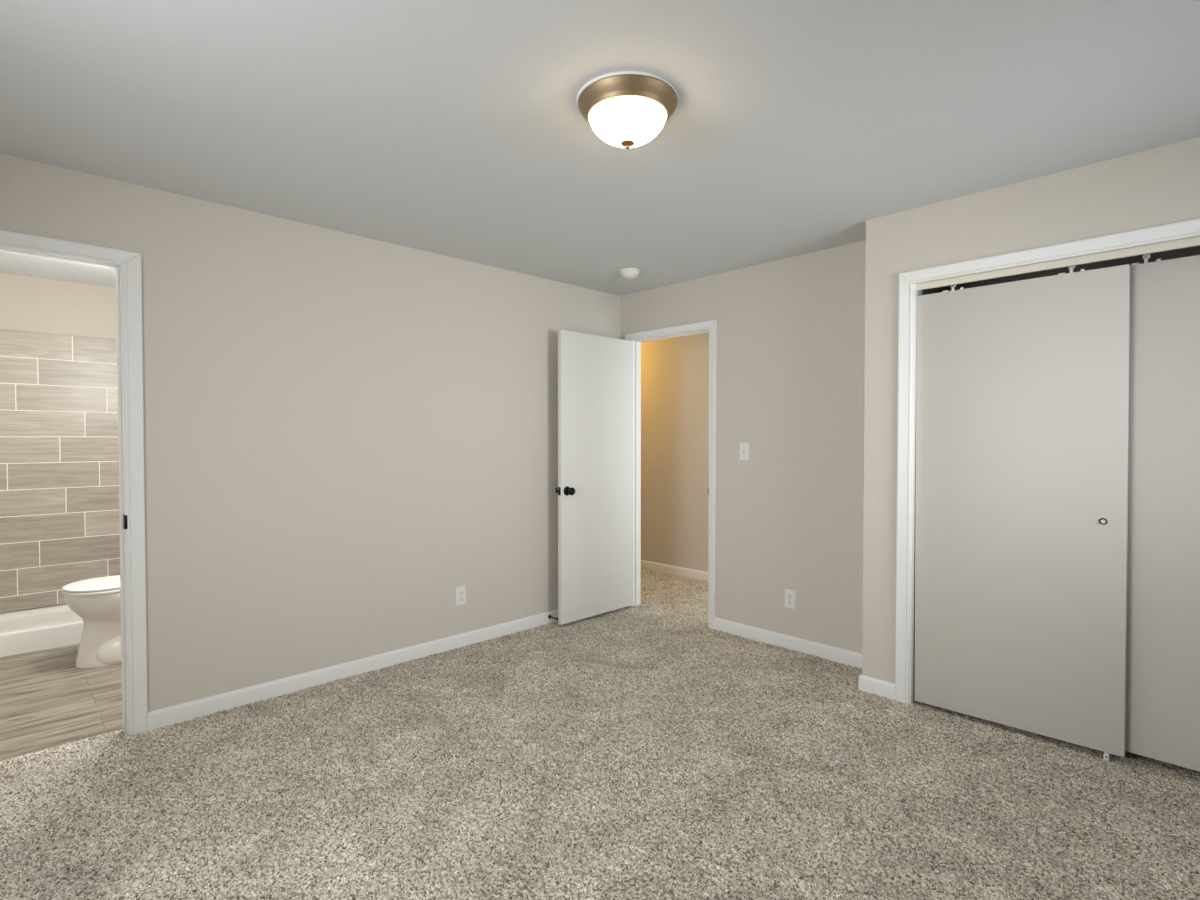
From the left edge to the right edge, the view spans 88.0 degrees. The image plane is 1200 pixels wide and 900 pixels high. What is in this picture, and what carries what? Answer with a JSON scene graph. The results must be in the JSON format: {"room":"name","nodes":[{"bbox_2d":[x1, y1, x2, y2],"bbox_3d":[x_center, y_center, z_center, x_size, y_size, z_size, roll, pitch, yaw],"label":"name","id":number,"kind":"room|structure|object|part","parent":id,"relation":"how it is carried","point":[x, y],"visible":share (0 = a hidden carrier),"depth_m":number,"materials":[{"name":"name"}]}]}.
{"room":"empty bedroom","nodes":[
{"label":"empty bedroom","id":0,"kind":"room"},
{"bbox_2d":[0,273,116,613],"bbox_3d":[-3.124,0.059,3.488,1.800,2.460,2.410,-1,1,-44],"label":"wall","id":1,"kind":"structure","parent":0,"point":[30,304],"depth_m":4.34,"materials":[{"name":"beige paint"}]},
{"bbox_2d":[0,329,119,612],"bbox_3d":[-3.913,0.140,4.245,1.711,1.895,0.012,-1,1,-44],"label":"wall tile","id":2,"kind":"structure","parent":1,"relation":"attached to","point":[60,525],"depth_m":4.34,"materials":[{"name":"beige tile"}]},
{"bbox_2d":[0,153,619,711],"bbox_3d":[-1.350,0.060,3.455,4.300,2.460,0.110,-1,1,-44],"label":"wall","id":3,"kind":"structure","parent":0,"point":[345,434],"depth_m":3.25,"materials":[{"name":"beige paint"}]},
{"bbox_2d":[0,229,147,735],"bbox_3d":[-2.354,0.207,2.482,0.848,2.122,0.143,-1,1,-44],"label":"door frame","id":4,"kind":"structure","parent":3,"relation":"attached to","point":[127,264],"depth_m":2.70,"materials":[{"name":"white paint"}]},
{"bbox_3d":[-2.066,0.312,2.701,0.011,0.064,0.044,-1,1,-44],"label":"strike plate","id":5,"kind":"part","parent":4,"relation":"part of","materials":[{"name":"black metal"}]},
{"bbox_2d":[148,609,557,729],"bbox_3d":[-0.905,1.187,3.790,3.026,0.083,0.060,-1,1,-44],"label":"baseboard","id":6,"kind":"structure","parent":3,"relation":"attached to","point":[179,713],"depth_m":3.29,"materials":[{"name":"white wood"}]},
{"bbox_2d":[456,586,465,605],"bbox_3d":[-0.862,0.908,3.862,0.072,0.116,0.009,-1,1,-44],"label":"wall outlet","id":7,"kind":"object","parent":3,"relation":"attached to","point":[460,591],"visible":1,"depth_m":3.86,"materials":[{"name":"white plastic"}]},
{"bbox_2d":[0,0,1199,295],"bbox_3d":[-0.381,-1.215,3.180,5.540,0.100,6.800,-1,1,-44],"label":"ceiling","id":8,"kind":"structure","parent":0,"point":[457,129],"depth_m":2.08,"materials":[{"name":"paint"}]},
{"bbox_2d":[577,71,677,148],"bbox_3d":[0.088,-1.064,2.031,0.329,0.160,0.330,-1,1,-44],"label":"ceiling light","id":9,"kind":"object","parent":8,"relation":"attached to","point":[625,109],"visible":1,"depth_m":1.94,"materials":[{"name":"white glass"}]},
{"bbox_3d":[0.090,-1.049,2.030,0.251,0.090,0.251,-1,1,-44],"label":"lamp shade","id":10,"kind":"part","parent":9,"relation":"part of","materials":[{"name":"white glass"}]},
{"bbox_2d":[620,268,639,278],"bbox_3d":[0.198,-1.159,4.095,0.138,0.048,0.138,-1,1,-44],"label":"smoke detector","id":11,"kind":"object","parent":8,"relation":"attached to","point":[628,273],"visible":1,"depth_m":4.05,"materials":[{"name":"white plastic"}]},
{"bbox_2d":[0,568,1199,899],"bbox_3d":[-0.376,1.261,3.218,5.379,0.067,6.620,-1,1,-44],"label":"floor","id":12,"kind":"structure","parent":0,"point":[647,750],"depth_m":2.30,"materials":[{"name":"beige carpet"}]},
{"bbox_2d":[0,604,83,656],"bbox_3d":[-3.688,1.162,4.032,1.712,0.134,0.630,-1,1,-44],"label":"shower base","id":13,"kind":"object","parent":12,"relation":"on","point":[24,631],"visible":0.4,"depth_m":3.92,"materials":[{"name":"white ceramic"}]},
{"bbox_2d":[1,730,122,761],"bbox_3d":[-2.375,1.254,2.523,0.710,0.011,0.016,-1,1,-44],"label":"threshold","id":14,"kind":"object","parent":12,"relation":"on","point":[120,730],"visible":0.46,"depth_m":2.58,"materials":[{"name":"beige metal"}]},
{"bbox_2d":[62,575,121,667],"bbox_3d":[-2.774,0.842,3.752,0.719,0.785,0.420,-1,1,-44],"label":"toilet","id":15,"kind":"object","parent":12,"relation":"on","point":[97,601],"visible":0.27,"depth_m":3.54,"materials":[{"name":"white ceramic"}]},
{"bbox_3d":[-2.876,0.799,3.652,0.434,0.017,0.374,-1,1,-44],"label":"seat","id":16,"kind":"part","parent":15,"relation":"part of","materials":[{"name":"white plastic"}]},
{"bbox_3d":[-2.872,0.776,3.655,0.444,0.024,0.374,-1,1,-44],"label":"lid","id":17,"kind":"part","parent":15,"relation":"part of","materials":[{"name":"white plastic"}]},
{"bbox_2d":[1103,752,1111,760],"bbox_3d":[2.082,1.243,2.543,0.120,0.040,0.016,-1,1,-44],"label":"floor guide","id":18,"kind":"object","parent":12,"relation":"on","point":[1107,756],"visible":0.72,"depth_m":2.50,"materials":[{"name":"white plastic"}]},
{"bbox_2d":[641,332,708,571],"bbox_3d":[0.601,0.025,5.343,1.130,2.460,4.100,-1,1,-44],"label":"wall","id":19,"kind":"structure","parent":0,"point":[674,371],"depth_m":5.89,"materials":[{"name":"beige paint"}]},
{"bbox_2d":[641,560,707,581],"bbox_3d":[0.930,1.151,5.684,0.014,0.083,3.900,-1,1,-44],"label":"baseboard","id":20,"kind":"structure","parent":19,"relation":"attached to","point":[696,574],"depth_m":5.89,"materials":[{"name":"white wood"}]},
{"bbox_2d":[620,240,865,653],"bbox_3d":[0.204,0.034,4.869,0.100,2.460,4.027,-1,1,-44],"label":"wall","id":21,"kind":"structure","parent":0,"point":[790,332],"depth_m":3.82,"materials":[{"name":"beige paint"}]},
{"bbox_2d":[555,330,632,624],"bbox_3d":[-0.016,0.185,4.485,0.746,2.008,0.166,-1,1,-44],"label":"door","id":22,"kind":"structure","parent":21,"relation":"in","point":[594,490],"depth_m":4.43,"materials":[{"name":"white paint"}]},
{"bbox_3d":[-0.200,0.281,4.231,0.054,0.054,0.056,-1,1,-44],"label":"knob","id":23,"kind":"part","parent":22,"relation":"part of","materials":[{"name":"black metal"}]},
{"bbox_2d":[625,320,716,628],"bbox_3d":[0.529,0.171,4.537,0.133,2.118,0.845,-1,1,-44],"label":"door frame","id":24,"kind":"structure","parent":21,"relation":"attached to","point":[709,326],"depth_m":4.38,"materials":[{"name":"white paint"}]},
{"bbox_2d":[739,443,748,460],"bbox_3d":[0.933,0.012,4.034,0.018,0.116,0.072,-1,1,-44],"label":"light switch","id":25,"kind":"object","parent":21,"relation":"attached to","point":[743,447],"visible":1,"depth_m":4.03,"materials":[{"name":"white plastic"}]},
{"bbox_2d":[785,589,795,609],"bbox_3d":[1.167,0.917,3.816,0.009,0.116,0.072,-1,1,-44],"label":"wall outlet","id":26,"kind":"object","parent":21,"relation":"attached to","point":[790,595],"visible":1,"depth_m":3.81,"materials":[{"name":"white plastic"}]},
{"bbox_2d":[714,617,894,699],"bbox_3d":[1.121,1.189,3.644,0.322,0.083,1.297,-1,1,-44],"label":"baseboard","id":27,"kind":"structure","parent":21,"relation":"attached to","point":[872,685],"depth_m":3.70,"materials":[{"name":"white wood"}]},
{"bbox_2d":[862,137,1199,682],"bbox_3d":[2.380,0.073,2.731,0.859,2.460,2.073,-1,1,-44],"label":"wall","id":28,"kind":"structure","parent":0,"point":[1158,186],"depth_m":2.91,"materials":[{"name":"beige paint"}]},
{"bbox_2d":[895,218,1199,703],"bbox_3d":[2.084,0.208,2.491,0.130,2.119,1.670,-1,1,-44],"label":"door frame","id":29,"kind":"structure","parent":28,"relation":"attached to","point":[906,429],"depth_m":3.01,"materials":[{"name":"white wood"}]},
{"bbox_2d":[916,236,1199,290],"bbox_3d":[2.111,-0.780,2.499,0.126,0.034,1.538,-1,1,-44],"label":"door track","id":30,"kind":"object","parent":28,"relation":"attached to","point":[1191,241],"visible":1,"depth_m":2.59,"materials":[{"name":"beige metal"}]},
{"bbox_2d":[915,264,1129,756],"bbox_3d":[1.829,0.223,2.761,0.049,2.022,0.799,-1,1,-44],"label":"door","id":31,"kind":"structure","parent":30,"relation":"hanging from","point":[1021,493],"depth_m":2.70,"materials":[{"name":"white paint"}]},
{"bbox_2d":[1125,253,1199,771],"bbox_3d":[2.391,0.222,2.264,0.046,2.009,0.777,-1,1,-44],"label":"door","id":32,"kind":"structure","parent":30,"relation":"hanging from","point":[1163,633],"depth_m":2.42,"materials":[{"name":"white paint"}]}
]}

